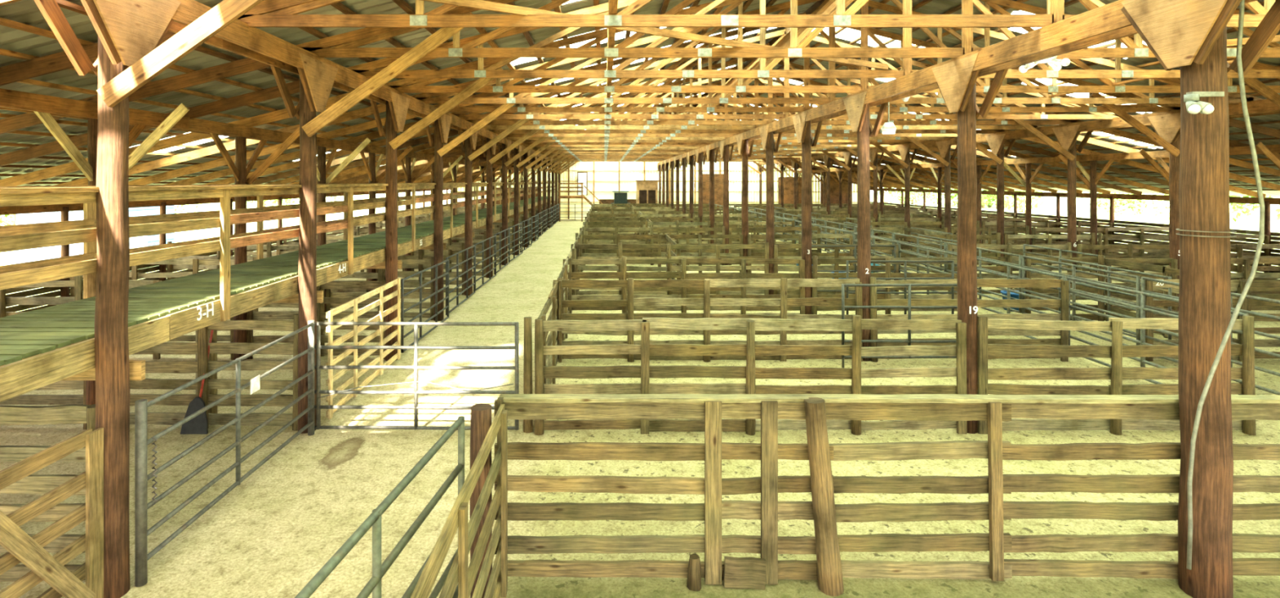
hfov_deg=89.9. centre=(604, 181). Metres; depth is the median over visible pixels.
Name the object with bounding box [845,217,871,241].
fence panel
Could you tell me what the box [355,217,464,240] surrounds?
fence
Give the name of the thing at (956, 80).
post
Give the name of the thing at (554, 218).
gate
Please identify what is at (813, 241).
fence panel
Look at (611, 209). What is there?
fence
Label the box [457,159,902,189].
roof truss
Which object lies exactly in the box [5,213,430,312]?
wall
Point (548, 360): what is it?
fence
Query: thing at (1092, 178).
post
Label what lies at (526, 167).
post
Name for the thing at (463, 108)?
roof truss
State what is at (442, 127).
post
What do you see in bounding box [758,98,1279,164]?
roof beam
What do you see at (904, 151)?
post
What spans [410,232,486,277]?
fence
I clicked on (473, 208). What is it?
fence
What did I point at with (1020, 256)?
fence panel
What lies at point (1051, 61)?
ceiling light fixture
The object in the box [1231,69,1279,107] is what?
brace
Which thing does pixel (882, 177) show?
post
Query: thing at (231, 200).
post
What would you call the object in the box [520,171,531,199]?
post
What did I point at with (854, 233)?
fence panel
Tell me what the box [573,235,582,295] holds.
fence
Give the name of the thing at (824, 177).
post
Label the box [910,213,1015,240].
fence
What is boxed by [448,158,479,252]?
post
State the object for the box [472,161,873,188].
roof truss
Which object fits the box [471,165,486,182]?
post
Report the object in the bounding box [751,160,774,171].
brace
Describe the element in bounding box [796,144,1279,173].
roof beam
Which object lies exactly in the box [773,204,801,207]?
fence
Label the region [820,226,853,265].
fence panel
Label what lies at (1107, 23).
roof beam
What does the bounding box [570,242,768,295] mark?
fence
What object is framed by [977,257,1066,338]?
fence panel
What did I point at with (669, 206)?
fence
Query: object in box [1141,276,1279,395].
fence panel
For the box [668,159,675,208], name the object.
post
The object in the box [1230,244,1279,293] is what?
fence
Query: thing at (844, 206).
fence
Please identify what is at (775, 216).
fence panel
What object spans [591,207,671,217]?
fence
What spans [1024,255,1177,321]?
fence
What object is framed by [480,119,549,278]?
post
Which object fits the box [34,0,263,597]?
post
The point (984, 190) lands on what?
tree
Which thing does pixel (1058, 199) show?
post
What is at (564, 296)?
fence
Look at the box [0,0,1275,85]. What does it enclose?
roof truss
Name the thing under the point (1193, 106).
security light
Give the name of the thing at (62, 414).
fence
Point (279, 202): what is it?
post
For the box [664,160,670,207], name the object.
post
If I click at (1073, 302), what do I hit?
fence panel
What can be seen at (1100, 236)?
fence
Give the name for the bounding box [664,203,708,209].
fence
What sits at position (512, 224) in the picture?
fence
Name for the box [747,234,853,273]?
fence
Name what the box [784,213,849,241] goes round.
fence
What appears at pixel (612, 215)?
fence
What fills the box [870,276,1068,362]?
fence
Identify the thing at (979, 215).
post
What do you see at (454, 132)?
roof truss
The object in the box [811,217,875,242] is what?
fence
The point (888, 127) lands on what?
light
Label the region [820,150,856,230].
post
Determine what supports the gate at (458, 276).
on the floor
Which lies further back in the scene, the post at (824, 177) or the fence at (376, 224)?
the post at (824, 177)
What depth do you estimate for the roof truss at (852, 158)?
42.32 m
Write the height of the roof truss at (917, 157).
5.055 m
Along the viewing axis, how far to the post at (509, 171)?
49.60 m
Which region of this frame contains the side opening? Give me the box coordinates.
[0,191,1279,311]
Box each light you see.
[880,102,896,133]
[1183,91,1224,114]
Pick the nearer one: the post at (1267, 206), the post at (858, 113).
the post at (858, 113)
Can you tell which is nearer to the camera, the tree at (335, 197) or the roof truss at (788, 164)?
the roof truss at (788, 164)
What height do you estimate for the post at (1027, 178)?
4.635 m
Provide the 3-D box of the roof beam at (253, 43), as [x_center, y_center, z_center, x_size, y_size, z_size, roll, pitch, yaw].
[-4.300,-1.685,28.250,0.345,0.281,65.300,0,0,0]
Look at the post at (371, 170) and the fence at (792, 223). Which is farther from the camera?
the fence at (792, 223)
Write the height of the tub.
0.500 m
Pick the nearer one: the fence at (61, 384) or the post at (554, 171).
the fence at (61, 384)
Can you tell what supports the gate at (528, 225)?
on the floor
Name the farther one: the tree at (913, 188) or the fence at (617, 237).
the tree at (913, 188)
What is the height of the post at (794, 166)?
5.930 m
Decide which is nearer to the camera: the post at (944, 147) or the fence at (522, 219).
the post at (944, 147)
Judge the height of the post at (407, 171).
4.748 m
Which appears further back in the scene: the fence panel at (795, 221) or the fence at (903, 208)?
the fence at (903, 208)
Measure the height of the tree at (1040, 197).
9.445 m
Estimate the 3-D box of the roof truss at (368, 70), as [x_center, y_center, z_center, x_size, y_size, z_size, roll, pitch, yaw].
[5.250,-1.861,11.118,39.045,5.054,0.100,0,0,0]
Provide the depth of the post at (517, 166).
31.17 m
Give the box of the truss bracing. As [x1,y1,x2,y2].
[420,0,1279,125]
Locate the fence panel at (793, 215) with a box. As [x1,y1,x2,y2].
[783,213,801,243]
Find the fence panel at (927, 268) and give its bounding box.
[898,242,957,311]
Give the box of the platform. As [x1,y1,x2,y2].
[558,182,602,222]
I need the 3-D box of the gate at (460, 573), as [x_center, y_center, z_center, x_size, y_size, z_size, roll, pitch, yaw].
[-0.879,2.757,3.930,0.078,1.586,3.460,0,0,0]
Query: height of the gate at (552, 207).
1.512 m
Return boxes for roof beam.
[0,88,528,172]
[0,187,457,215]
[168,0,560,164]
[657,0,1257,165]
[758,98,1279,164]
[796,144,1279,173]
[870,187,1279,204]
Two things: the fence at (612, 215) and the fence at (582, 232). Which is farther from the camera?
the fence at (612, 215)
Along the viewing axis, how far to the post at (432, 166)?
27.52 m
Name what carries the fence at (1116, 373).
on the floor
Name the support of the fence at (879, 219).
on the floor
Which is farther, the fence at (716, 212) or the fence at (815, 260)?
the fence at (716, 212)
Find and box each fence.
[0,275,234,359]
[0,380,86,429]
[0,404,95,582]
[70,257,298,319]
[129,313,298,431]
[167,241,368,292]
[233,233,404,272]
[246,280,385,359]
[283,226,431,256]
[325,222,452,242]
[325,257,434,320]
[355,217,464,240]
[375,213,480,234]
[375,243,464,294]
[398,212,479,233]
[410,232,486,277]
[426,207,486,214]
[429,208,479,215]
[443,226,502,264]
[444,205,486,214]
[456,221,514,255]
[458,203,499,212]
[472,216,523,247]
[492,213,531,240]
[494,210,537,235]
[494,394,1279,596]
[534,315,966,435]
[537,280,562,420]
[551,278,862,362]
[556,257,571,359]
[563,256,804,315]
[567,244,577,313]
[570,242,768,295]
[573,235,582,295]
[575,233,742,273]
[578,226,585,265]
[579,226,724,265]
[582,220,710,253]
[582,222,587,253]
[584,217,589,241]
[585,217,699,241]
[586,213,690,240]
[587,210,682,235]
[589,208,675,221]
[591,204,666,214]
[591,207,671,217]
[592,203,662,209]
[646,217,653,241]
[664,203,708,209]
[665,233,680,279]
[668,204,715,214]
[673,206,723,221]
[679,208,733,221]
[685,210,742,235]
[693,213,758,235]
[702,216,774,241]
[714,220,795,253]
[728,204,766,212]
[728,226,820,265]
[734,204,782,212]
[747,207,795,221]
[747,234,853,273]
[755,208,801,225]
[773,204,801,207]
[773,211,827,235]
[773,244,898,294]
[783,204,824,214]
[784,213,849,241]
[796,206,840,225]
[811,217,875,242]
[811,255,957,315]
[812,203,879,207]
[812,208,857,230]
[818,213,842,239]
[825,204,902,214]
[826,222,906,254]
[830,210,881,234]
[841,207,924,217]
[851,213,904,240]
[856,226,947,265]
[870,208,944,221]
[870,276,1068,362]
[877,217,939,241]
[883,210,957,235]
[895,232,1000,273]
[904,226,951,273]
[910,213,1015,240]
[910,221,979,253]
[942,217,1058,241]
[947,242,1071,294]
[950,226,1029,265]
[977,315,1255,435]
[982,221,1112,253]
[1004,232,1095,273]
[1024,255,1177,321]
[1031,226,1169,265]
[1076,243,1169,293]
[1097,233,1269,273]
[1104,258,1239,339]
[1145,279,1279,361]
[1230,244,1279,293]
[1231,257,1279,311]
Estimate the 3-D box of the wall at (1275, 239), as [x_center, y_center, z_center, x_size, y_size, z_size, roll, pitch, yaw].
[24.920,2.745,28.225,0.030,1.695,65.450,0,0,0]
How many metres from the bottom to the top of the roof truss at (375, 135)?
5.059 m
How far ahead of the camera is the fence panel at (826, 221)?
29.64 m
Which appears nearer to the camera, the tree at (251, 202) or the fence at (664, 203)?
the fence at (664, 203)
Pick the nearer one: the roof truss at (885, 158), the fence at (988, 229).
the fence at (988, 229)
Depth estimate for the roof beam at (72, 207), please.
19.96 m
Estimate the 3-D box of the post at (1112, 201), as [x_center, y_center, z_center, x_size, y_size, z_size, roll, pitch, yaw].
[24.804,2.170,31.279,0.198,2.865,0.193,0,0,0]
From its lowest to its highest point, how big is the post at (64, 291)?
2.940 m
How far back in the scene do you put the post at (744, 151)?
23.83 m
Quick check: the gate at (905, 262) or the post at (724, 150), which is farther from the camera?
the post at (724, 150)
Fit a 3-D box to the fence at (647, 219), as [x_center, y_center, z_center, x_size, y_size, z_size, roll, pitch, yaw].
[2.340,2.758,33.090,0.119,1.685,3.540,0,0,0]
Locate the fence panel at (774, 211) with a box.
[773,211,783,235]
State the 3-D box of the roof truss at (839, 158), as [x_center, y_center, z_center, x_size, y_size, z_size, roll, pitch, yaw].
[5.250,-1.860,44.148,39.046,5.055,0.099,0,0,0]
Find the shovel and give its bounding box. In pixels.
[180,329,213,434]
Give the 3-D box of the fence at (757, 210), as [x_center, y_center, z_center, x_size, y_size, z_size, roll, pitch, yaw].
[12.775,2.759,45.850,3.890,1.684,0.160,0,0,0]
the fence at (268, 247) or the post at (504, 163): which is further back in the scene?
the post at (504, 163)
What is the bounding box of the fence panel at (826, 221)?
[825,220,854,253]
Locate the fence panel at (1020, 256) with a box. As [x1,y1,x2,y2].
[946,242,1022,313]
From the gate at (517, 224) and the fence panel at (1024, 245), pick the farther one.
the gate at (517, 224)
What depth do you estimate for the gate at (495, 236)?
22.09 m
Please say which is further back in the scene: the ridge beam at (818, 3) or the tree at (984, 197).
the tree at (984, 197)
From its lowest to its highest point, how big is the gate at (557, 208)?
1.516 m
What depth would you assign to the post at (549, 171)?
49.53 m
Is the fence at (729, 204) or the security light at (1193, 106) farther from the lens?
the fence at (729, 204)
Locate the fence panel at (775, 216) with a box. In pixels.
[774,216,795,241]
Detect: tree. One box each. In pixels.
[0,214,16,226]
[174,204,203,213]
[247,200,273,206]
[268,198,296,205]
[326,195,355,201]
[877,187,904,204]
[887,188,915,204]
[896,188,933,204]
[897,188,927,204]
[917,192,935,202]
[925,188,957,207]
[932,189,957,206]
[951,189,957,203]
[981,190,1005,208]
[981,190,1011,208]
[983,190,1010,208]
[1004,190,1042,213]
[1004,191,1048,212]
[1088,192,1155,212]
[1097,192,1151,219]
[1149,194,1169,216]
[1152,194,1269,226]
[1247,195,1279,222]
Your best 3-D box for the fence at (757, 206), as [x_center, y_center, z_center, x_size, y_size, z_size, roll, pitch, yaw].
[12.785,2.774,53.188,3.896,1.653,0.164,0,0,0]
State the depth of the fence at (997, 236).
23.87 m
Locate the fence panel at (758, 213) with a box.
[758,213,774,240]
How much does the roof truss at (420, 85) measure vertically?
5.053 m
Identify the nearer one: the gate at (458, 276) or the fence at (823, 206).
the gate at (458, 276)
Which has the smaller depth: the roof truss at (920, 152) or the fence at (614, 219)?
the roof truss at (920, 152)
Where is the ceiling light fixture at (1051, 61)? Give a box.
[1018,56,1070,72]
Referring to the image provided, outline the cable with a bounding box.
[1186,0,1264,569]
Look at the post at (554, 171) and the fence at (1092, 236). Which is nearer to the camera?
the fence at (1092, 236)
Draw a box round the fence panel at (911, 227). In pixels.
[911,226,952,251]
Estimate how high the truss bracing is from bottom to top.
0.110 m
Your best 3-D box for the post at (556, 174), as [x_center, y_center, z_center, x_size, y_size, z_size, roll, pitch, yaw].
[-3.248,0.636,56.970,2.495,5.930,1.608,0,0,0]
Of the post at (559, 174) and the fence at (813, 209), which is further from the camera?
the post at (559, 174)
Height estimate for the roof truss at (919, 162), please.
5.055 m
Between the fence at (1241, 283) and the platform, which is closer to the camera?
the fence at (1241, 283)
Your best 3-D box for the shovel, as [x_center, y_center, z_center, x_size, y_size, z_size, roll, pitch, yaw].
[-5.850,2.738,9.303,0.380,1.723,0.386,0,0,0]
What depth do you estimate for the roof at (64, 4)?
12.99 m
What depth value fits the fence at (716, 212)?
42.22 m
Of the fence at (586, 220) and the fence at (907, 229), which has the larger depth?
the fence at (586, 220)
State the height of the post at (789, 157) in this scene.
5.930 m
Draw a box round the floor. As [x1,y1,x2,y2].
[0,219,1279,597]
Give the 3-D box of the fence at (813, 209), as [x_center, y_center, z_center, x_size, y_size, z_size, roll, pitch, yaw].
[16.565,2.756,45.846,3.398,1.690,0.168,0,0,0]
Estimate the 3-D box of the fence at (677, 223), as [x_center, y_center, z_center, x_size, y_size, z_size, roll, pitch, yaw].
[2.046,2.758,31.167,6.228,1.686,0.166,0,0,0]
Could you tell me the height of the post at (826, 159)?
5.930 m
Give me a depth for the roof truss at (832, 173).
55.12 m
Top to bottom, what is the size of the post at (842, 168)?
4.634 m
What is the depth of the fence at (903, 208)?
49.56 m
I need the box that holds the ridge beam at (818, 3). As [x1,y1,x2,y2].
[687,0,825,113]
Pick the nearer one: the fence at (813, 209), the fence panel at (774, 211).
the fence panel at (774, 211)
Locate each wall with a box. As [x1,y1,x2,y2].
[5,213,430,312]
[457,161,857,219]
[870,201,1279,272]
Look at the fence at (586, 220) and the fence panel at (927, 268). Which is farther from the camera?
the fence at (586, 220)
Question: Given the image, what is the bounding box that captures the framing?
[457,161,857,219]
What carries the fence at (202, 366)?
on the floor
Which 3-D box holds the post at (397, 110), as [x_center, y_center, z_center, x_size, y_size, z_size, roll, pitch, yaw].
[-3.248,0.636,12.930,2.495,5.931,1.608,0,0,0]
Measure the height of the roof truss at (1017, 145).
5.059 m
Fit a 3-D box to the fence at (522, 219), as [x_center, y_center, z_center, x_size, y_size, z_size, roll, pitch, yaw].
[-5.830,2.762,35.008,2.860,1.678,0.164,0,0,0]
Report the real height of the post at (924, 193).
2.864 m
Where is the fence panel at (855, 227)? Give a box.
[854,226,893,272]
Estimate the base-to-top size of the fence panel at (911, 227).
1.474 m
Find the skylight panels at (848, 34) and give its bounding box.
[129,0,1163,164]
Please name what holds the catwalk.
on the floor
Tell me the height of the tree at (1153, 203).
6.857 m
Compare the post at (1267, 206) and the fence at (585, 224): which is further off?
the fence at (585, 224)
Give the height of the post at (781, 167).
5.930 m
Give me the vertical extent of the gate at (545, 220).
1.520 m
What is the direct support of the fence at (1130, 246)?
on the floor
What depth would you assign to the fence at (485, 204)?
57.08 m
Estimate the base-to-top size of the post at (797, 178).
4.634 m
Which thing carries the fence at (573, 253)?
on the floor
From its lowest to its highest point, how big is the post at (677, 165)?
5.425 m
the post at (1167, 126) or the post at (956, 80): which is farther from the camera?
the post at (1167, 126)
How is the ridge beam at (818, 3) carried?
attached to the roof at (64, 4)
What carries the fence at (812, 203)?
on the floor
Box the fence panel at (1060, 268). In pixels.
[1058,257,1171,339]
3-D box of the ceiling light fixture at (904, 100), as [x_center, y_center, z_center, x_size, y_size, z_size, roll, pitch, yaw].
[5.850,-1.702,12.900,0.530,0.175,0.530,0,0,22]
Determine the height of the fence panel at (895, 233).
1.521 m
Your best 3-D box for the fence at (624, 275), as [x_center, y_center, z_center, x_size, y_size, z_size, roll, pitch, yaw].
[2.047,2.769,16.487,6.227,1.663,0.166,0,0,0]
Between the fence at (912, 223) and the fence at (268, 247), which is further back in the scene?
the fence at (912, 223)
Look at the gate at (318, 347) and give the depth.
9.15 m
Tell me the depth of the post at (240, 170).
12.87 m
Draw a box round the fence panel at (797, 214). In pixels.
[797,213,816,244]
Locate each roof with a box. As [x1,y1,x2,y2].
[0,0,813,186]
[0,0,1279,191]
[702,0,1279,196]
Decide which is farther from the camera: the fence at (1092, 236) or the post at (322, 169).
the fence at (1092, 236)
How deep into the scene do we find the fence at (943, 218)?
34.88 m
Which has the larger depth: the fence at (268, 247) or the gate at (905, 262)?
the fence at (268, 247)
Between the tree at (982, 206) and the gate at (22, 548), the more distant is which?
the tree at (982, 206)
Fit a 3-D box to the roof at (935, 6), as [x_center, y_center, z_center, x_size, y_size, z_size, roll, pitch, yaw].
[15.425,-1.976,28.236,20.350,5.130,66.072,0,0,0]
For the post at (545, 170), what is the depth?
45.86 m
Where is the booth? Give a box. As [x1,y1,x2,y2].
[635,180,658,204]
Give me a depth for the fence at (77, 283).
13.03 m
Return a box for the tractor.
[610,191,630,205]
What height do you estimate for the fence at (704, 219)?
1.682 m
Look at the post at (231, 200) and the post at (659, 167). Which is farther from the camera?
the post at (659, 167)
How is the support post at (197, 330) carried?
on the floor
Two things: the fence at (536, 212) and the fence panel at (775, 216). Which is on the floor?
the fence at (536, 212)
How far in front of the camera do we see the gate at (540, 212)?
40.57 m
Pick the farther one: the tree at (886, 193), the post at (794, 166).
the tree at (886, 193)
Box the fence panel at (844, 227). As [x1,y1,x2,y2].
[843,222,871,255]
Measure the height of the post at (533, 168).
5.930 m
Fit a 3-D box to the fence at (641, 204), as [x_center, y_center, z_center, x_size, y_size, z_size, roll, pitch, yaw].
[2.050,2.777,56.856,6.239,1.647,0.169,0,0,0]
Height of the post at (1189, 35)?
5.427 m
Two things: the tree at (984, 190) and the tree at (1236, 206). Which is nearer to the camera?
the tree at (1236, 206)
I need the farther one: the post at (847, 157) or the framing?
the framing
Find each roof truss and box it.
[0,0,22,5]
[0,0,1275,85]
[0,0,1279,134]
[0,0,1279,166]
[0,0,1279,186]
[1,0,1279,207]
[66,12,1279,204]
[163,29,1279,185]
[164,43,1279,200]
[200,57,1279,199]
[264,64,1266,199]
[288,78,1168,186]
[328,80,1168,195]
[329,93,1142,195]
[334,97,1082,194]
[346,93,1111,195]
[378,103,1057,193]
[397,105,1035,192]
[400,112,1014,192]
[413,112,995,191]
[417,119,957,186]
[426,124,957,189]
[443,124,936,190]
[443,124,944,189]
[446,157,923,190]
[447,160,879,188]
[451,158,911,189]
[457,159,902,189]
[462,160,891,189]
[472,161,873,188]
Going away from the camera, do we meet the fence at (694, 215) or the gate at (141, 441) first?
the gate at (141, 441)
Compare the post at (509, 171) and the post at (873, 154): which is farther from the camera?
the post at (509, 171)
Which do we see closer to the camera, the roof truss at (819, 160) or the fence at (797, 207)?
the roof truss at (819, 160)
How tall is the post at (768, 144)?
5.425 m
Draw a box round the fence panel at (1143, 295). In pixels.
[1066,276,1248,395]
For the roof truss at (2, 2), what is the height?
5.057 m
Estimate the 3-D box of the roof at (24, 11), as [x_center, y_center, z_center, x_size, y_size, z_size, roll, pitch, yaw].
[-4.775,-2.014,28.236,20.050,5.055,66.072,0,0,0]
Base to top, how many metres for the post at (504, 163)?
5.930 m
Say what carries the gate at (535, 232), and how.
on the floor
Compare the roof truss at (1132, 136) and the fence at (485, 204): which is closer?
the roof truss at (1132, 136)
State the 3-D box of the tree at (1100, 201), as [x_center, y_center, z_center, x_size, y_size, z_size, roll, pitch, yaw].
[59.515,-0.117,74.183,6.435,7.540,5.606,0,0,6]
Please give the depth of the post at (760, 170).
60.54 m
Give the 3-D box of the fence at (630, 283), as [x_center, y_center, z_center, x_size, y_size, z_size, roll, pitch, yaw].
[2.046,2.768,12.817,6.227,1.666,0.166,0,0,0]
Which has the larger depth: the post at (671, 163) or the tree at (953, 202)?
the tree at (953, 202)
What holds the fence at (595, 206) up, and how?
on the floor
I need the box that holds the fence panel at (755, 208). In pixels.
[755,208,765,225]
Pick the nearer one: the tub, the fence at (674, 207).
the tub
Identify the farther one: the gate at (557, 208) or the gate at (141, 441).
the gate at (557, 208)
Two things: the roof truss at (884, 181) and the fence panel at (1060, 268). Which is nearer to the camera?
the fence panel at (1060, 268)
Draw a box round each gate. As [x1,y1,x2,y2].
[0,427,103,597]
[134,322,314,586]
[294,416,464,597]
[307,320,519,435]
[325,278,400,419]
[400,259,448,353]
[410,404,507,597]
[445,244,475,315]
[474,235,496,291]
[493,227,509,274]
[509,222,522,262]
[520,217,531,253]
[528,214,537,245]
[535,212,542,239]
[542,209,546,233]
[546,207,552,230]
[551,205,555,226]
[555,204,559,222]
[559,204,591,221]
[811,244,896,294]
[841,284,957,368]
[846,260,954,315]
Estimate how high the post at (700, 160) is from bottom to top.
5.425 m
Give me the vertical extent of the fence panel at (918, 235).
1.472 m
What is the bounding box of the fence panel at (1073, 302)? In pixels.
[1022,255,1140,345]
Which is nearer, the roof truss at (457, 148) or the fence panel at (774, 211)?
the roof truss at (457, 148)
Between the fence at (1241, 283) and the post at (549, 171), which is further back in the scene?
the post at (549, 171)
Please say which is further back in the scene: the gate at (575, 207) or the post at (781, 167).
the gate at (575, 207)
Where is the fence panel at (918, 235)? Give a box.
[917,234,957,273]
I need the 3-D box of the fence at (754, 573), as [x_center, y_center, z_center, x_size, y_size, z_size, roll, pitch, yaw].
[4.125,2.771,5.697,10.232,1.677,0.295,0,0,0]
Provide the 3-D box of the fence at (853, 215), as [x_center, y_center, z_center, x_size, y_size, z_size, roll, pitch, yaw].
[16.566,2.774,38.509,3.372,1.654,0.163,0,0,0]
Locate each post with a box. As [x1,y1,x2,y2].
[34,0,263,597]
[34,103,189,430]
[60,206,69,297]
[159,202,166,281]
[195,329,197,394]
[208,126,299,360]
[230,199,232,256]
[270,27,463,433]
[277,196,282,251]
[316,137,370,319]
[360,145,413,292]
[369,67,502,360]
[400,156,434,271]
[422,190,425,214]
[426,93,526,321]
[426,155,463,251]
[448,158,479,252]
[457,112,533,295]
[469,403,492,597]
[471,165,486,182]
[479,163,502,234]
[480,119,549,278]
[492,164,511,233]
[497,137,547,265]
[499,168,514,204]
[507,168,523,202]
[511,142,553,255]
[520,146,559,247]
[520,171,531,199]
[523,316,533,433]
[529,150,563,241]
[536,153,566,235]
[541,155,568,231]
[546,157,571,227]
[550,159,573,224]
[555,160,575,221]
[557,161,577,219]
[657,163,662,203]
[660,161,666,207]
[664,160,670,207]
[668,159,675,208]
[673,156,680,217]
[680,155,687,234]
[686,151,696,235]
[695,149,706,241]
[706,145,718,249]
[719,140,733,265]
[736,133,754,272]
[748,163,764,204]
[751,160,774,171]
[759,124,782,294]
[760,159,786,207]
[773,157,800,225]
[784,170,800,204]
[786,155,816,211]
[791,111,822,315]
[811,155,834,221]
[812,172,826,214]
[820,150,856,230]
[824,169,844,214]
[841,167,857,183]
[842,146,884,241]
[843,91,888,361]
[870,169,888,234]
[871,142,917,248]
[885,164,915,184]
[901,190,903,207]
[905,137,957,232]
[915,162,944,240]
[923,191,925,214]
[931,53,1008,434]
[942,119,1016,272]
[951,160,991,253]
[1004,161,1044,265]
[1012,119,1093,284]
[1013,193,1017,222]
[1056,195,1060,241]
[1057,154,1115,272]
[1090,93,1180,311]
[1109,196,1114,253]
[1120,0,1279,597]
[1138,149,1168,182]
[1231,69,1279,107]
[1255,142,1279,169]
[1263,200,1271,272]
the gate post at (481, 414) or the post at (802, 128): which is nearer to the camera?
the gate post at (481, 414)
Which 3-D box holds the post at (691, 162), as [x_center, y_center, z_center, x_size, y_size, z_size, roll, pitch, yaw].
[5.251,0.888,38.620,0.402,5.425,1.608,0,0,0]
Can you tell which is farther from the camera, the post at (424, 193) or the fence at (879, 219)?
the post at (424, 193)
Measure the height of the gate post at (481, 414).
1.660 m
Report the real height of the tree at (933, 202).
8.540 m
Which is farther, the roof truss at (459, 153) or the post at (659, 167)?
the post at (659, 167)
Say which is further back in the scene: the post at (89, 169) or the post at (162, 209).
the post at (162, 209)
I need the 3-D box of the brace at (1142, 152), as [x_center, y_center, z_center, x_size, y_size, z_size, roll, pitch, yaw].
[17.736,1.284,20.270,1.364,4.635,1.992,0,0,0]
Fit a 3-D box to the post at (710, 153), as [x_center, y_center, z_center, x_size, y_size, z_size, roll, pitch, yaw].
[5.251,0.888,31.280,0.402,5.426,1.608,0,0,0]
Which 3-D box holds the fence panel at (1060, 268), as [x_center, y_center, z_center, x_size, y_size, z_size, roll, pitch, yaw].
[11.600,2.688,14.715,0.055,1.475,3.225,0,0,0]
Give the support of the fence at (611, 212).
on the floor
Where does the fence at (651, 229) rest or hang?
on the floor
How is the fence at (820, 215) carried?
on the floor
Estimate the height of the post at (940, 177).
4.634 m
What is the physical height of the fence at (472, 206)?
1.664 m
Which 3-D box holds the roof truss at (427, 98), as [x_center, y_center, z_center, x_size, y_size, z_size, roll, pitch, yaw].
[5.250,-1.861,14.788,39.048,5.053,0.100,0,0,0]
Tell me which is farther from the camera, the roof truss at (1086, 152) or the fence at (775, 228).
the fence at (775, 228)
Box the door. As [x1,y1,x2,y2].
[577,171,587,195]
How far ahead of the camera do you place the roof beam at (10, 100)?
10.50 m
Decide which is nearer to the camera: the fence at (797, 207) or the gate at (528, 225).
the gate at (528, 225)
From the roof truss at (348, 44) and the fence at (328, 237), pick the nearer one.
the roof truss at (348, 44)
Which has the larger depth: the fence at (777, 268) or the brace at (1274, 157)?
the fence at (777, 268)
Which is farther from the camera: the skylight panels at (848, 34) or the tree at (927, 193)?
the tree at (927, 193)
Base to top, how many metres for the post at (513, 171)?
4.747 m
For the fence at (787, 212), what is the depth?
42.22 m
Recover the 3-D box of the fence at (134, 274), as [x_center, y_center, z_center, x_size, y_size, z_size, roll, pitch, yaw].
[-10.655,2.773,16.679,6.446,1.655,0.123,0,0,0]
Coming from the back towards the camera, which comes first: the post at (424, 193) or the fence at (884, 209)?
the post at (424, 193)
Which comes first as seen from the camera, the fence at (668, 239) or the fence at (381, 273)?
the fence at (381, 273)
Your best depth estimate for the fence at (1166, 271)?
15.54 m
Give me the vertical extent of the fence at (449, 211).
1.686 m
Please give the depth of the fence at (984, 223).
31.21 m
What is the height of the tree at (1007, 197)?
8.836 m
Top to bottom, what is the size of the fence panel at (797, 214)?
1.478 m
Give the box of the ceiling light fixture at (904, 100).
[901,97,910,102]
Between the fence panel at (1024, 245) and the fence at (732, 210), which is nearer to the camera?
the fence panel at (1024, 245)
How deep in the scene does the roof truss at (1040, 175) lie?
31.27 m
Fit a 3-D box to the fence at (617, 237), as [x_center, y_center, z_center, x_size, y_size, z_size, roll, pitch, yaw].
[2.040,2.763,23.828,6.240,1.676,0.164,0,0,0]
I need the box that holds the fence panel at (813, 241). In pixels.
[811,217,826,251]
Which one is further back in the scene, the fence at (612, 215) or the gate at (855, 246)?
the fence at (612, 215)
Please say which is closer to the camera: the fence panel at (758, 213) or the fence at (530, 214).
the fence panel at (758, 213)
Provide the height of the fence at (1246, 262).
1.661 m
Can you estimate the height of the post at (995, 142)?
5.931 m
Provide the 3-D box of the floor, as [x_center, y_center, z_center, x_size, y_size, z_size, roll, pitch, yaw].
[5.400,3.600,28.250,38.800,0.001,65.500,0,0,0]
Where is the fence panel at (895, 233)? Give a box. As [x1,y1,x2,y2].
[893,232,946,273]
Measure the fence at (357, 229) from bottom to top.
1.640 m
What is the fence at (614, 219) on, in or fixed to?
on the floor
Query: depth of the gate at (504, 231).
25.68 m
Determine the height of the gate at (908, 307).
1.649 m
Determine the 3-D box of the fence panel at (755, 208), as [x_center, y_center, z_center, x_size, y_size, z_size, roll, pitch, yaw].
[10.800,2.671,44.085,0.064,1.517,3.614,0,0,0]
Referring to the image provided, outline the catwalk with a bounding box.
[0,182,555,413]
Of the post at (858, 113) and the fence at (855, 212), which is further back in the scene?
the fence at (855, 212)
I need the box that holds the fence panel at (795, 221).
[794,220,820,249]
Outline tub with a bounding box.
[1000,290,1025,311]
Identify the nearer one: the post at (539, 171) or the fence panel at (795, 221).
the fence panel at (795, 221)
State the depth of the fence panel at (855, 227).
25.14 m
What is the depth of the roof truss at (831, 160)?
45.99 m
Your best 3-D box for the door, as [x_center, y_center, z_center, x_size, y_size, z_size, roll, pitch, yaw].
[-2.100,0.200,60.665,1.000,2.250,0.080,0,0,0]
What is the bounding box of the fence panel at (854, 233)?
[853,232,898,273]
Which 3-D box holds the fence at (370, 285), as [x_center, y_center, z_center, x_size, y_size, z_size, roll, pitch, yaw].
[-5.825,2.794,13.009,2.871,1.612,0.123,0,0,0]
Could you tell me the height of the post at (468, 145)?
5.931 m
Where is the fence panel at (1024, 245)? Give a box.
[1022,244,1104,305]

